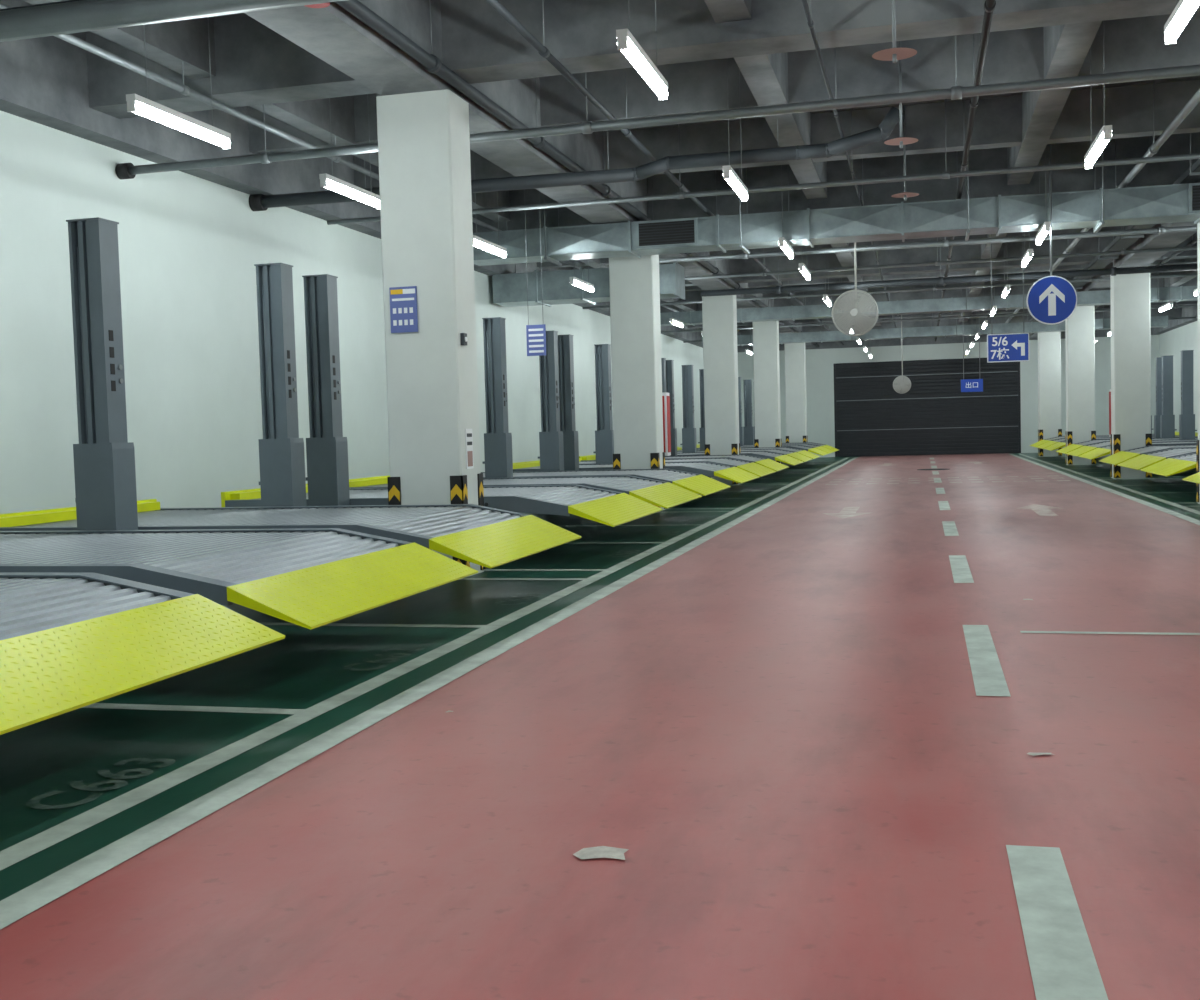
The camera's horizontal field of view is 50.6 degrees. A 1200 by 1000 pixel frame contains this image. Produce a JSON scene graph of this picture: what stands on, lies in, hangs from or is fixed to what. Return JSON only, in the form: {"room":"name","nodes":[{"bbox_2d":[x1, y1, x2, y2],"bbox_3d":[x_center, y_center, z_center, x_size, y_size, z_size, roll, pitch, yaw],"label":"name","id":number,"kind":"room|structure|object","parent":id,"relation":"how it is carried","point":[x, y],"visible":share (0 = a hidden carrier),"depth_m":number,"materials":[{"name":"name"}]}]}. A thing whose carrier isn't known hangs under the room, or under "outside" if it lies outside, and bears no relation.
{"room":"parking garage","nodes":[
{"label":"parking garage","id":0,"kind":"room"},
{"bbox_2d":[0,110,703,513],"bbox_3d":[-2.180,-2.385,21.957,0.200,4.900,53.700,-1,3,14],"label":"wall","id":1,"kind":"structure","parent":0,"point":[189,246],"depth_m":13.19,"materials":[{"name":"white paint"}]},
{"bbox_2d":[0,453,1199,999],"bbox_3d":[5.448,0.056,20.170,15.400,0.200,53.700,-1,3,14],"label":"floor","id":2,"kind":"structure","parent":0,"point":[802,772],"depth_m":4.39,"materials":[{"name":"paint"}]},
{"bbox_2d":[0,572,284,734],"bbox_3d":[-3.484,-0.298,4.751,3.830,2.672,2.657,-1,3,14],"label":"lift","id":3,"kind":"object","parent":2,"relation":"on","point":[70,641],"visible":1,"depth_m":4.74,"materials":[{"name":"grey paint"}]},
{"bbox_2d":[0,217,477,629],"bbox_3d":[-2.862,-0.449,7.204,3.830,2.672,2.421,-1,3,14],"label":"lift","id":4,"kind":"object","parent":2,"relation":"on","point":[309,578],"visible":0.98,"depth_m":7.41,"materials":[{"name":"grey paint"}]},
{"bbox_2d":[0,263,580,568],"bbox_3d":[-2.268,-0.592,9.542,3.830,2.672,2.421,-1,3,14],"label":"lift","id":5,"kind":"object","parent":2,"relation":"on","point":[488,537],"visible":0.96,"depth_m":9.89,"materials":[{"name":"grey paint"}]},
{"bbox_2d":[376,89,485,577],"bbox_3d":[-1.445,-1.373,10.871,0.680,4.040,0.520,-1,3,14],"label":"concrete column","id":6,"kind":"structure","parent":2,"relation":"on","point":[424,137],"depth_m":10.62,"materials":[{"name":"white paint"}]},
{"bbox_2d":[389,286,417,332],"bbox_3d":[-1.645,-1.595,10.643,0.240,0.380,0.014,-1,3,14],"label":"notice sign","id":7,"kind":"object","parent":6,"relation":"attached to","point":[403,300],"visible":1,"depth_m":10.64,"materials":[{"name":"blue"}]},
{"bbox_2d":[460,333,466,345],"bbox_3d":[-1.139,-1.350,10.666,0.040,0.100,0.080,-1,3,14],"label":"switch","id":8,"kind":"object","parent":6,"relation":"attached to","point":[463,336],"visible":1,"depth_m":10.63,"materials":[{"name":"white"}]},
{"bbox_2d":[465,429,473,468],"bbox_3d":[-1.109,-0.436,10.797,0.008,0.340,0.160,-1,3,14],"label":"box","id":9,"kind":"object","parent":6,"relation":"attached to","point":[468,432],"visible":1,"depth_m":10.78,"materials":[{"name":"white"}]},
{"bbox_2d":[221,274,662,526],"bbox_3d":[-1.495,-0.779,12.588,3.830,2.672,2.657,-1,3,14],"label":"lift","id":10,"kind":"object","parent":2,"relation":"on","point":[327,477],"visible":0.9,"depth_m":11.52,"materials":[{"name":"grey paint"}]},
{"bbox_2d":[349,317,701,508],"bbox_3d":[-0.872,-0.930,15.041,3.830,2.672,2.421,-1,3,14],"label":"lift","id":11,"kind":"object","parent":2,"relation":"on","point":[498,462],"visible":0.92,"depth_m":16.11,"materials":[{"name":"grey paint"}]},
{"bbox_2d":[0,454,1199,999],"bbox_3d":[5.292,-0.011,19.559,15.000,0.001,53.150,-1,3,14],"label":"road markings","id":12,"kind":"object","parent":2,"relation":"on","point":[1062,962],"visible":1,"depth_m":4.66,"materials":[{"name":"white paint"}]},
{"bbox_2d":[573,846,628,859],"bbox_3d":[0.001,0.999,3.599,0.155,0.006,0.104,-1,3,9],"label":"paper scrap","id":13,"kind":"object","parent":2,"relation":"on","point":[600,851],"visible":1,"depth_m":3.60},
{"bbox_2d":[481,331,730,514],"bbox_3d":[-0.278,-1.073,17.379,3.830,2.672,2.421,-1,3,14],"label":"lift","id":14,"kind":"object","parent":2,"relation":"on","point":[551,457],"visible":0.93,"depth_m":18.48,"materials":[{"name":"grey paint"}]},
{"bbox_2d":[513,334,758,482],"bbox_3d":[0.495,-1.260,20.425,3.830,2.672,2.657,-1,3,14],"label":"lift","id":15,"kind":"object","parent":2,"relation":"on","point":[604,437],"visible":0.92,"depth_m":20.14,"materials":[{"name":"grey paint"}]},
{"bbox_2d":[609,255,664,511],"bbox_3d":[0.545,-1.853,18.708,0.680,4.040,0.520,-1,3,14],"label":"concrete column","id":16,"kind":"structure","parent":2,"relation":"on","point":[634,284],"depth_m":18.47,"materials":[{"name":"white paint"}]},
{"bbox_2d":[662,392,670,455],"bbox_3d":[0.871,-0.745,19.259,0.380,1.750,0.276,-1,3,14],"label":"tall cabinet","id":17,"kind":"object","parent":2,"relation":"on","point":[665,396],"visible":0.22,"depth_m":19.09,"materials":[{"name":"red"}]},
{"bbox_2d":[579,458,775,476],"bbox_3d":[1.118,-1.411,22.878,3.830,2.672,2.421,-1,3,14],"label":"lift","id":18,"kind":"object","parent":2,"relation":"on","point":[751,467],"visible":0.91,"depth_m":22.60,"materials":[{"name":"grey paint"}]},
{"bbox_2d":[579,358,788,470],"bbox_3d":[1.712,-1.554,25.216,3.830,2.672,2.421,-1,3,14],"label":"lift","id":19,"kind":"object","parent":2,"relation":"on","point":[771,464],"visible":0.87,"depth_m":25.16,"materials":[{"name":"grey paint"}]},
{"bbox_2d":[702,295,740,484],"bbox_3d":[2.535,-2.334,26.545,0.680,4.040,0.520,-1,3,14],"label":"concrete column","id":20,"kind":"structure","parent":2,"relation":"on","point":[719,313],"depth_m":26.30,"materials":[{"name":"white paint"}]},
{"bbox_2d":[666,360,802,464],"bbox_3d":[2.485,-1.741,28.262,3.830,2.672,2.657,-1,3,14],"label":"lift","id":21,"kind":"object","parent":2,"relation":"on","point":[689,446],"visible":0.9,"depth_m":29.42,"materials":[{"name":"grey paint"}]},
{"bbox_2d":[677,369,811,461],"bbox_3d":[3.108,-1.891,30.715,3.830,2.672,2.421,-1,3,14],"label":"lift","id":22,"kind":"object","parent":2,"relation":"on","point":[795,455],"visible":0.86,"depth_m":31.82,"materials":[{"name":"grey paint"}]},
{"bbox_2d":[677,447,819,458],"bbox_3d":[3.701,-2.035,33.053,3.830,2.672,2.421,-1,3,14],"label":"lift","id":23,"kind":"object","parent":2,"relation":"on","point":[803,452],"visible":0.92,"depth_m":32.98,"materials":[{"name":"grey paint"}]},
{"bbox_2d":[697,377,828,455],"bbox_3d":[4.475,-2.222,36.099,3.830,2.672,2.657,-1,3,14],"label":"lift","id":24,"kind":"object","parent":2,"relation":"on","point":[741,433],"visible":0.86,"depth_m":37.27,"materials":[{"name":"grey paint"}]},
{"bbox_2d":[699,380,834,453],"bbox_3d":[5.098,-2.372,38.552,3.830,2.672,2.421,-1,3,14],"label":"lift","id":25,"kind":"object","parent":2,"relation":"on","point":[748,419],"visible":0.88,"depth_m":39.67,"materials":[{"name":"grey paint"}]},
{"bbox_2d":[753,321,781,463],"bbox_3d":[4.525,-2.815,34.383,0.680,4.040,0.520,-1,3,14],"label":"concrete column","id":26,"kind":"structure","parent":2,"relation":"on","point":[766,367],"depth_m":34.13,"materials":[{"name":"white paint"}]},
{"bbox_2d":[784,343,807,461],"bbox_3d":[6.515,-3.296,42.219,0.680,4.040,0.520,-1,3,14],"label":"concrete column","id":27,"kind":"structure","parent":2,"relation":"on","point":[795,353],"depth_m":41.97,"materials":[{"name":"white paint"}]},
{"bbox_2d":[753,382,838,451],"bbox_3d":[5.691,-2.516,40.890,3.830,2.672,2.421,-1,3,14],"label":"lift","id":28,"kind":"object","parent":2,"relation":"on","point":[811,443],"visible":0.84,"depth_m":40.88,"materials":[{"name":"grey paint"}]},
{"bbox_2d":[1027,752,1054,755],"bbox_3d":[1.570,0.905,4.536,0.100,0.005,0.038,-2,3,-3],"label":"paper scrap","id":29,"kind":"object","parent":2,"relation":"on","point":[1029,753],"visible":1,"depth_m":4.53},
{"bbox_2d":[1038,332,1061,456],"bbox_3d":[14.247,-3.402,40.250,0.680,4.040,0.520,-1,3,14],"label":"concrete column","id":30,"kind":"structure","parent":2,"relation":"on","point":[1049,343],"depth_m":40.01,"materials":[{"name":"white paint"}]},
{"bbox_2d":[1065,306,1095,464],"bbox_3d":[12.257,-2.922,32.413,0.680,4.040,0.520,-1,3,14],"label":"concrete column","id":31,"kind":"structure","parent":2,"relation":"on","point":[1080,326],"depth_m":32.17,"materials":[{"name":"white paint"}]},
{"bbox_2d":[1029,434,1153,446],"bbox_3d":[15.071,-2.638,38.380,3.830,2.672,2.657,-1,3,14],"label":"lift","id":32,"kind":"object","parent":2,"relation":"on","point":[1041,442],"visible":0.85,"depth_m":38.97,"materials":[{"name":"grey paint"}]},
{"bbox_2d":[1037,415,1178,448],"bbox_3d":[14.448,-2.488,35.927,3.830,2.672,2.421,-1,3,14],"label":"lift","id":33,"kind":"object","parent":2,"relation":"on","point":[1047,444],"visible":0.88,"depth_m":36.17,"materials":[{"name":"grey paint"}]},
{"bbox_2d":[1109,389,1110,436],"bbox_3d":[10.327,-1.330,25.215,0.380,1.750,0.276,-1,3,14],"label":"tall cabinet","id":34,"kind":"object","parent":2,"relation":"on","point":[1109,389],"visible":0.14,"depth_m":25.24,"materials":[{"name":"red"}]},
{"bbox_2d":[1044,357,1197,450],"bbox_3d":[13.854,-2.344,33.588,3.830,2.672,2.421,-1,3,14],"label":"lift","id":35,"kind":"object","parent":2,"relation":"on","point":[1058,445],"visible":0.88,"depth_m":32.28,"materials":[{"name":"grey paint"}]},
{"bbox_2d":[1056,350,1197,453],"bbox_3d":[13.081,-2.157,30.542,3.830,2.672,2.657,-1,3,14],"label":"lift","id":36,"kind":"object","parent":2,"relation":"on","point":[1187,430],"visible":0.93,"depth_m":30.24,"materials":[{"name":"grey paint"}]},
{"bbox_2d":[1110,273,1151,478],"bbox_3d":[10.267,-2.441,24.576,0.680,4.040,0.520,-1,3,14],"label":"concrete column","id":37,"kind":"structure","parent":2,"relation":"on","point":[1129,293],"depth_m":24.34,"materials":[{"name":"white paint"}]},
{"bbox_2d":[1066,439,1197,455],"bbox_3d":[12.459,-2.007,28.090,3.830,2.672,2.421,-1,3,14],"label":"lift","id":38,"kind":"object","parent":2,"relation":"on","point":[1084,449],"visible":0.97,"depth_m":28.67,"materials":[{"name":"grey paint"}]},
{"bbox_2d":[1078,441,1195,459],"bbox_3d":[11.865,-1.863,25.751,3.830,2.672,2.421,-1,3,14],"label":"lift","id":39,"kind":"object","parent":2,"relation":"on","point":[1101,451],"visible":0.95,"depth_m":26.12,"materials":[{"name":"grey paint"}]},
{"bbox_2d":[1099,444,1195,464],"bbox_3d":[11.091,-1.677,22.705,3.830,2.672,2.657,-1,3,14],"label":"lift","id":40,"kind":"object","parent":2,"relation":"on","point":[1122,456],"visible":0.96,"depth_m":23.09,"materials":[{"name":"grey paint"}]},
{"bbox_2d":[1117,448,1195,469],"bbox_3d":[10.469,-1.526,20.253,3.830,2.672,2.421,-1,3,14],"label":"lift","id":41,"kind":"object","parent":2,"relation":"on","point":[1142,461],"visible":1,"depth_m":20.71,"materials":[{"name":"grey paint"}]},
{"bbox_2d":[1141,453,1195,475],"bbox_3d":[9.875,-1.383,17.914,3.830,2.672,2.421,-1,3,14],"label":"lift","id":42,"kind":"object","parent":2,"relation":"on","point":[1174,465],"visible":1,"depth_m":18.42,"materials":[{"name":"grey paint"}]},
{"bbox_2d":[1182,472,1199,483],"bbox_3d":[9.102,-1.196,14.868,3.830,2.672,2.657,-1,3,14],"label":"lift","id":43,"kind":"object","parent":2,"relation":"on","point":[1195,478],"visible":1,"depth_m":16.08,"materials":[{"name":"grey paint"}]},
{"bbox_2d":[1196,222,1199,503],"bbox_3d":[8.277,-1.960,16.739,0.680,4.040,0.520,-1,3,14],"label":"concrete column","id":44,"kind":"structure","parent":2,"relation":"on","point":[1198,224],"depth_m":16.98,"materials":[{"name":"white paint"}]},
{"bbox_2d":[0,0,1199,347],"bbox_3d":[5.302,-4.481,19.840,15.400,0.900,53.870,-1,3,14],"label":"ceiling","id":45,"kind":"structure","parent":0,"point":[289,61],"depth_m":12.52,"materials":[{"name":"concrete"}]},
{"bbox_2d":[0,0,80,10],"bbox_3d":[-4.107,-3.532,8.164,2.895,1.008,0.116,-1,3,14],"label":"supply pipe","id":46,"kind":"object","parent":45,"relation":"hanging from","point":[67,0],"visible":0.02,"depth_m":8.01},
{"bbox_2d":[0,0,345,41],"bbox_3d":[1.828,-3.435,6.146,15.390,1.310,0.220,-1,3,14],"label":"supply pipe","id":47,"kind":"object","parent":45,"relation":"hanging from","point":[83,15],"visible":1,"depth_m":7.30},
{"bbox_2d":[126,17,230,148],"bbox_3d":[-3.065,-3.404,9.220,0.070,1.436,1.240,-1,3,14],"label":"fluorescent tube light","id":48,"kind":"object","parent":45,"relation":"hanging from","point":[140,105],"visible":0.94,"depth_m":9.16,"materials":[{"name":"white"}]},
{"bbox_2d":[319,94,379,208],"bbox_3d":[-2.360,-3.574,11.997,0.070,1.436,1.240,-1,3,14],"label":"fluorescent tube light","id":49,"kind":"object","parent":45,"relation":"hanging from","point":[328,181],"visible":0.78,"depth_m":11.90,"materials":[{"name":"white"}]},
{"bbox_2d":[0,2,752,346],"bbox_3d":[-0.686,-4.444,21.451,0.078,0.819,53.690,-1,3,14],"label":"pipe","id":50,"kind":"object","parent":45,"relation":"attached to","point":[183,89],"visible":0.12,"depth_m":10.79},
{"bbox_2d":[473,161,506,257],"bbox_3d":[-1.407,-3.805,15.751,0.070,1.436,1.240,-1,3,14],"label":"fluorescent tube light","id":51,"kind":"object","parent":45,"relation":"hanging from","point":[478,242],"visible":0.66,"depth_m":15.72,"materials":[{"name":"white"}]},
{"bbox_2d":[524,189,545,355],"bbox_3d":[-0.860,-3.224,16.447,0.260,2.700,0.014,-1,3,14],"label":"notice sign","id":52,"kind":"object","parent":45,"relation":"hanging from","point":[535,334],"visible":0.89,"depth_m":16.50,"materials":[{"name":"blue"}]},
{"bbox_2d":[335,0,818,346],"bbox_3d":[1.446,-4.460,20.909,0.129,0.845,53.690,-1,3,14],"label":"pipe","id":53,"kind":"object","parent":45,"relation":"attached to","point":[431,63],"visible":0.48,"depth_m":10.74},
{"bbox_2d":[304,2,329,7],"bbox_3d":[-1.810,-3.271,8.062,0.179,0.235,0.200,-1,3,14],"label":"valve","id":54,"kind":"object","parent":53,"relation":"attached to","point":[322,5],"visible":0.48,"depth_m":8.11,"materials":[{"name":"red"}]},
{"bbox_2d":[569,260,593,291],"bbox_3d":[-0.301,-4.072,20.105,0.070,1.436,1.240,-1,3,14],"label":"fluorescent tube light","id":55,"kind":"object","parent":45,"relation":"hanging from","point":[575,281],"visible":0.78,"depth_m":20.04,"materials":[{"name":"white"}]},
{"bbox_2d":[261,107,902,207],"bbox_3d":[-0.472,-3.896,13.627,7.252,1.076,0.144,-1,3,14],"label":"insulated pipe","id":56,"kind":"object","parent":45,"relation":"hanging from","point":[882,132],"visible":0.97,"depth_m":13.34,"materials":[{"name":"metal"}]},
{"bbox_2d":[249,194,267,210],"bbox_3d":[-3.905,-3.407,14.529,0.140,0.200,0.200,-1,3,14],"label":"flange","id":57,"kind":"object","parent":56,"relation":"attached to","point":[255,204],"visible":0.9,"depth_m":14.45,"materials":[{"name":"black metal"}]},
{"bbox_2d":[492,262,684,306],"bbox_3d":[-0.211,-4.198,22.328,3.280,1.430,0.860,-1,3,14],"label":"ventilation duct","id":58,"kind":"object","parent":45,"relation":"hanging from","point":[509,290],"visible":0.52,"depth_m":22.10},
{"bbox_2d":[616,0,667,99],"bbox_3d":[0.265,-3.436,8.114,0.070,1.436,1.240,-1,3,14],"label":"fluorescent tube light","id":59,"kind":"object","parent":45,"relation":"hanging from","point":[626,42],"visible":1,"depth_m":8.00,"materials":[{"name":"white"}]},
{"bbox_2d":[129,35,1199,174],"bbox_3d":[2.858,-3.767,10.206,15.390,1.144,0.103,-1,3,14],"label":"pipe","id":60,"kind":"object","parent":45,"relation":"attached to","point":[956,92],"visible":0.84,"depth_m":10.64,"materials":[{"name":"metal"}]},
{"bbox_2d":[115,163,135,178],"bbox_3d":[-4.526,-3.139,12.119,0.120,0.150,0.150,-1,3,14],"label":"flange","id":61,"kind":"object","parent":60,"relation":"attached to","point":[122,169],"visible":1,"depth_m":12.06,"materials":[{"name":"black metal"}]},
{"bbox_2d":[485,0,843,344],"bbox_3d":[2.337,-4.487,20.681,0.072,0.816,53.690,-1,3,14],"label":"pipe","id":62,"kind":"object","parent":45,"relation":"attached to","point":[542,50],"visible":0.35,"depth_m":10.96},
{"bbox_2d":[670,298,682,327],"bbox_3d":[1.664,-4.547,27.845,0.070,1.436,1.240,-1,3,14],"label":"fluorescent tube light","id":63,"kind":"object","parent":45,"relation":"hanging from","point":[676,322],"visible":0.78,"depth_m":27.68,"materials":[{"name":"white"}]},
{"bbox_2d":[722,62,747,201],"bbox_3d":[1.285,-3.682,12.130,0.070,1.436,1.240,-1,3,14],"label":"fluorescent tube light","id":64,"kind":"object","parent":45,"relation":"hanging from","point":[729,174],"visible":0.88,"depth_m":11.98,"materials":[{"name":"white"}]},
{"bbox_2d":[745,322,752,354],"bbox_3d":[4.612,-5.259,39.456,0.070,1.436,1.240,-1,3,14],"label":"fluorescent tube light","id":65,"kind":"object","parent":45,"relation":"hanging from","point":[750,352],"visible":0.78,"depth_m":39.34,"materials":[{"name":"white"}]},
{"bbox_2d":[327,99,1199,224],"bbox_3d":[3.936,-4.123,14.458,15.390,0.955,0.078,-1,3,14],"label":"pipe","id":66,"kind":"object","parent":45,"relation":"attached to","point":[945,175],"visible":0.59,"depth_m":14.77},
{"bbox_2d":[778,165,793,258],"bbox_3d":[2.427,-3.958,16.629,0.070,1.436,1.240,-1,3,14],"label":"fluorescent tube light","id":67,"kind":"object","parent":45,"relation":"hanging from","point":[785,246],"visible":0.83,"depth_m":16.35,"materials":[{"name":"white"}]},
{"bbox_2d":[799,245,810,279],"bbox_3d":[3.090,-4.119,19.241,0.070,1.436,1.240,-1,3,14],"label":"fluorescent tube light","id":68,"kind":"object","parent":45,"relation":"hanging from","point":[803,269],"visible":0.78,"depth_m":19.04,"materials":[{"name":"white"}]},
{"bbox_2d":[823,272,830,306],"bbox_3d":[4.245,-4.398,23.788,0.070,1.436,1.240,-1,3,14],"label":"fluorescent tube light","id":69,"kind":"object","parent":45,"relation":"hanging from","point":[826,298],"visible":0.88,"depth_m":23.65,"materials":[{"name":"white"}]},
{"bbox_2d":[473,151,1199,265],"bbox_3d":[4.554,-4.067,16.475,13.200,1.320,0.760,-1,3,14],"label":"ventilation duct","id":70,"kind":"object","parent":45,"relation":"hanging from","point":[1095,209],"visible":0.89,"depth_m":16.56,"materials":[{"name":"grey metal"}]},
{"bbox_2d":[802,0,899,341],"bbox_3d":[4.304,-4.521,20.179,0.041,0.801,53.690,-1,3,14],"label":"pipe","id":71,"kind":"object","parent":45,"relation":"attached to","point":[805,4],"visible":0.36,"depth_m":11.86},
{"bbox_2d":[832,242,878,335],"bbox_3d":[3.532,-3.520,17.646,0.644,2.482,0.300,-1,3,18],"label":"road sign","id":72,"kind":"object","parent":45,"relation":"hanging from","point":[844,321],"visible":1,"depth_m":17.62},
{"bbox_2d":[582,273,1196,308],"bbox_3d":[7.056,-4.877,26.745,15.390,0.955,0.078,-1,3,14],"label":"pipe","id":73,"kind":"object","parent":45,"relation":"attached to","point":[1090,279],"visible":0.64,"depth_m":26.86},
{"bbox_2d":[872,0,916,62],"bbox_3d":[2.116,-3.712,9.157,0.318,1.100,0.318,-1,3,14],"label":"sprinkler head","id":74,"kind":"object","parent":45,"relation":"hanging from","point":[893,54],"visible":1,"depth_m":9.17},
{"bbox_2d":[600,226,1196,279],"bbox_3d":[5.975,-4.616,22.488,15.390,0.955,0.078,-1,3,14],"label":"pipe","id":75,"kind":"object","parent":45,"relation":"attached to","point":[1122,252],"visible":0.75,"depth_m":22.48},
{"bbox_2d":[884,41,917,147],"bbox_3d":[2.841,-3.887,12.011,0.318,1.100,0.318,-1,3,14],"label":"sprinkler head","id":76,"kind":"object","parent":45,"relation":"hanging from","point":[901,141],"visible":0.95,"depth_m":12.01},
{"bbox_2d":[893,315,910,393],"bbox_3d":[8.745,-4.516,36.829,0.524,2.862,0.300,-1,3,18],"label":"fan","id":77,"kind":"object","parent":45,"relation":"hanging from","point":[901,382],"visible":0.99,"depth_m":36.82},
{"bbox_2d":[891,105,918,200],"bbox_3d":[3.566,-4.062,14.865,0.318,1.100,0.318,-1,3,14],"label":"sprinkler head","id":78,"kind":"object","parent":45,"relation":"hanging from","point":[904,194],"visible":1,"depth_m":14.86},
{"bbox_2d":[659,223,1196,262],"bbox_3d":[6.713,-4.393,18.904,12.195,1.052,0.103,-1,3,14],"label":"pipe","id":79,"kind":"object","parent":45,"relation":"attached to","point":[1160,230],"visible":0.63,"depth_m":19.32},
{"bbox_2d":[660,283,1197,325],"bbox_3d":[7.439,-4.881,29.062,13.200,1.220,0.568,-1,3,14],"label":"ventilation duct","id":80,"kind":"object","parent":45,"relation":"hanging from","point":[1182,293],"visible":0.56,"depth_m":28.88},
{"bbox_2d":[661,303,1197,332],"bbox_3d":[9.046,-5.358,34.583,15.390,0.955,0.078,-1,3,14],"label":"pipe","id":81,"kind":"object","parent":45,"relation":"attached to","point":[1176,305],"visible":0.5,"depth_m":34.62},
{"bbox_2d":[702,305,1167,345],"bbox_3d":[9.552,-5.391,37.383,13.200,1.220,0.568,-1,3,14],"label":"ventilation duct","id":82,"kind":"object","parent":45,"relation":"hanging from","point":[1156,321],"visible":0.67,"depth_m":37.13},
{"bbox_2d":[683,317,1197,342],"bbox_3d":[10.126,-5.619,38.840,15.390,0.955,0.078,-1,3,14],"label":"pipe","id":83,"kind":"object","parent":45,"relation":"attached to","point":[1177,318],"visible":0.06,"depth_m":37.15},
{"bbox_2d":[701,236,1196,296],"bbox_3d":[7.894,-4.640,23.550,12.195,1.128,0.155,-1,3,14],"label":"pipe","id":84,"kind":"object","parent":45,"relation":"attached to","point":[1113,271],"visible":0.85,"depth_m":23.88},
{"bbox_2d":[935,0,995,341],"bbox_3d":[5.516,-4.529,19.871,0.078,0.819,53.690,-1,3,14],"label":"pipe","id":85,"kind":"object","parent":45,"relation":"attached to","point":[989,5],"visible":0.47,"depth_m":11.66,"materials":[{"name":"grey metal"}]},
{"bbox_2d":[961,289,982,391],"bbox_3d":[9.492,-4.251,32.467,0.540,2.960,0.066,-1,3,14],"label":"direction sign","id":86,"kind":"object","parent":45,"relation":"hanging from","point":[967,385],"visible":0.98,"depth_m":32.51,"materials":[{"name":"blue"}]},
{"bbox_2d":[982,287,987,328],"bbox_3d":[9.335,-4.921,30.835,0.070,1.436,1.240,-1,3,14],"label":"fluorescent tube light","id":87,"kind":"object","parent":45,"relation":"hanging from","point":[984,324],"visible":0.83,"depth_m":30.49,"materials":[{"name":"white"}]},
{"bbox_2d":[990,287,996,315],"bbox_3d":[8.377,-4.690,27.062,0.070,1.436,1.240,-1,3,14],"label":"fluorescent tube light","id":88,"kind":"object","parent":45,"relation":"hanging from","point":[994,308],"visible":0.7,"depth_m":26.67,"materials":[{"name":"white"}]},
{"bbox_2d":[1002,266,1009,297],"bbox_3d":[7.346,-4.440,22.998,0.070,1.436,1.240,-1,3,14],"label":"fluorescent tube light","id":89,"kind":"object","parent":45,"relation":"hanging from","point":[1006,289],"visible":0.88,"depth_m":22.85,"materials":[{"name":"white"}]},
{"bbox_2d":[987,232,1028,362],"bbox_3d":[6.677,-3.635,20.817,0.660,2.730,0.066,-1,3,14],"label":"direction sign","id":90,"kind":"object","parent":45,"relation":"hanging from","point":[1013,347],"visible":0.99,"depth_m":20.85,"materials":[{"name":"blue"}]},
{"bbox_2d":[1021,232,1032,267],"bbox_3d":[6.167,-4.155,18.354,0.070,1.436,1.240,-1,3,14],"label":"fluorescent tube light","id":91,"kind":"object","parent":45,"relation":"hanging from","point":[1028,255],"visible":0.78,"depth_m":18.23,"materials":[{"name":"white"}]},
{"bbox_2d":[1036,147,1050,244],"bbox_3d":[5.552,-4.007,15.935,0.070,1.436,1.240,-1,3,14],"label":"fluorescent tube light","id":92,"kind":"object","parent":45,"relation":"hanging from","point":[1045,228],"visible":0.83,"depth_m":15.69,"materials":[{"name":"white"}]},
{"bbox_2d":[1026,144,1076,324],"bbox_3d":[5.560,-3.439,15.658,0.600,2.540,0.058,-1,3,9],"label":"direction sign","id":93,"kind":"object","parent":45,"relation":"hanging from","point":[1050,300],"visible":0.98,"depth_m":15.68,"materials":[{"name":"blue"}]},
{"bbox_2d":[1084,21,1111,168],"bbox_3d":[4.287,-3.701,10.953,0.070,1.436,1.240,-1,3,14],"label":"fluorescent tube light","id":94,"kind":"object","parent":45,"relation":"hanging from","point":[1103,137],"visible":0.88,"depth_m":10.78,"materials":[{"name":"white"}]},
{"bbox_2d":[1005,80,1199,322],"bbox_3d":[7.454,-4.549,19.378,0.103,0.832,53.690,-1,3,14],"label":"pipe","id":95,"kind":"object","parent":45,"relation":"attached to","point":[1154,148],"visible":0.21,"depth_m":13.90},
{"bbox_2d":[1027,133,1199,321],"bbox_3d":[8.229,-4.541,19.181,0.340,0.830,53.690,-1,3,14],"label":"cable tray","id":96,"kind":"object","parent":45,"relation":"attached to","point":[1192,175],"visible":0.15,"depth_m":21.11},
{"bbox_2d":[1095,235,1196,308],"bbox_3d":[9.392,-4.582,18.884,0.078,0.819,53.690,-1,3,14],"label":"pipe","id":97,"kind":"object","parent":45,"relation":"attached to","point":[1192,242],"visible":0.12,"depth_m":23.12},
{"bbox_2d":[1159,264,1172,311],"bbox_3d":[12.136,-4.803,27.238,0.070,1.436,1.240,-1,3,14],"label":"fluorescent tube light","id":98,"kind":"object","parent":45,"relation":"hanging from","point":[1169,304],"visible":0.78,"depth_m":26.93,"materials":[{"name":"white"}]},
{"bbox_2d":[1164,0,1199,44],"bbox_3d":[3.317,-3.467,7.131,0.070,1.436,1.240,-1,3,14],"label":"fluorescent tube light","id":99,"kind":"object","parent":45,"relation":"hanging from","point":[1184,10],"visible":1,"depth_m":7.41,"materials":[{"name":"white"}]},
{"bbox_2d":[602,75,1199,131],"bbox_3d":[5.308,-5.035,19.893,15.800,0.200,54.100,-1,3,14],"label":"pipe","id":100,"kind":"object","parent":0,"point":[1189,78],"depth_m":14.56,"materials":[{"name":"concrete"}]},
{"bbox_2d":[737,328,1158,456],"bbox_3d":[11.999,-4.090,46.106,15.800,4.900,0.200,-1,3,14],"label":"wall","id":101,"kind":"structure","parent":0,"point":[820,360],"depth_m":46.01,"materials":[{"name":"white paint"}]},
{"bbox_2d":[833,359,1020,456],"bbox_3d":[11.839,-3.356,46.151,6.550,3.440,0.120,-1,3,14],"label":"door","id":102,"kind":"structure","parent":101,"relation":"in","point":[869,386],"depth_m":46.11,"materials":[{"name":"metal"}]},
{"bbox_2d":[1159,321,1197,432],"bbox_3d":[12.936,-2.594,18.106,0.200,4.900,53.700,-1,3,14],"label":"wall","id":103,"kind":"structure","parent":0,"point":[1185,337],"depth_m":40.69,"materials":[{"name":"white paint"}]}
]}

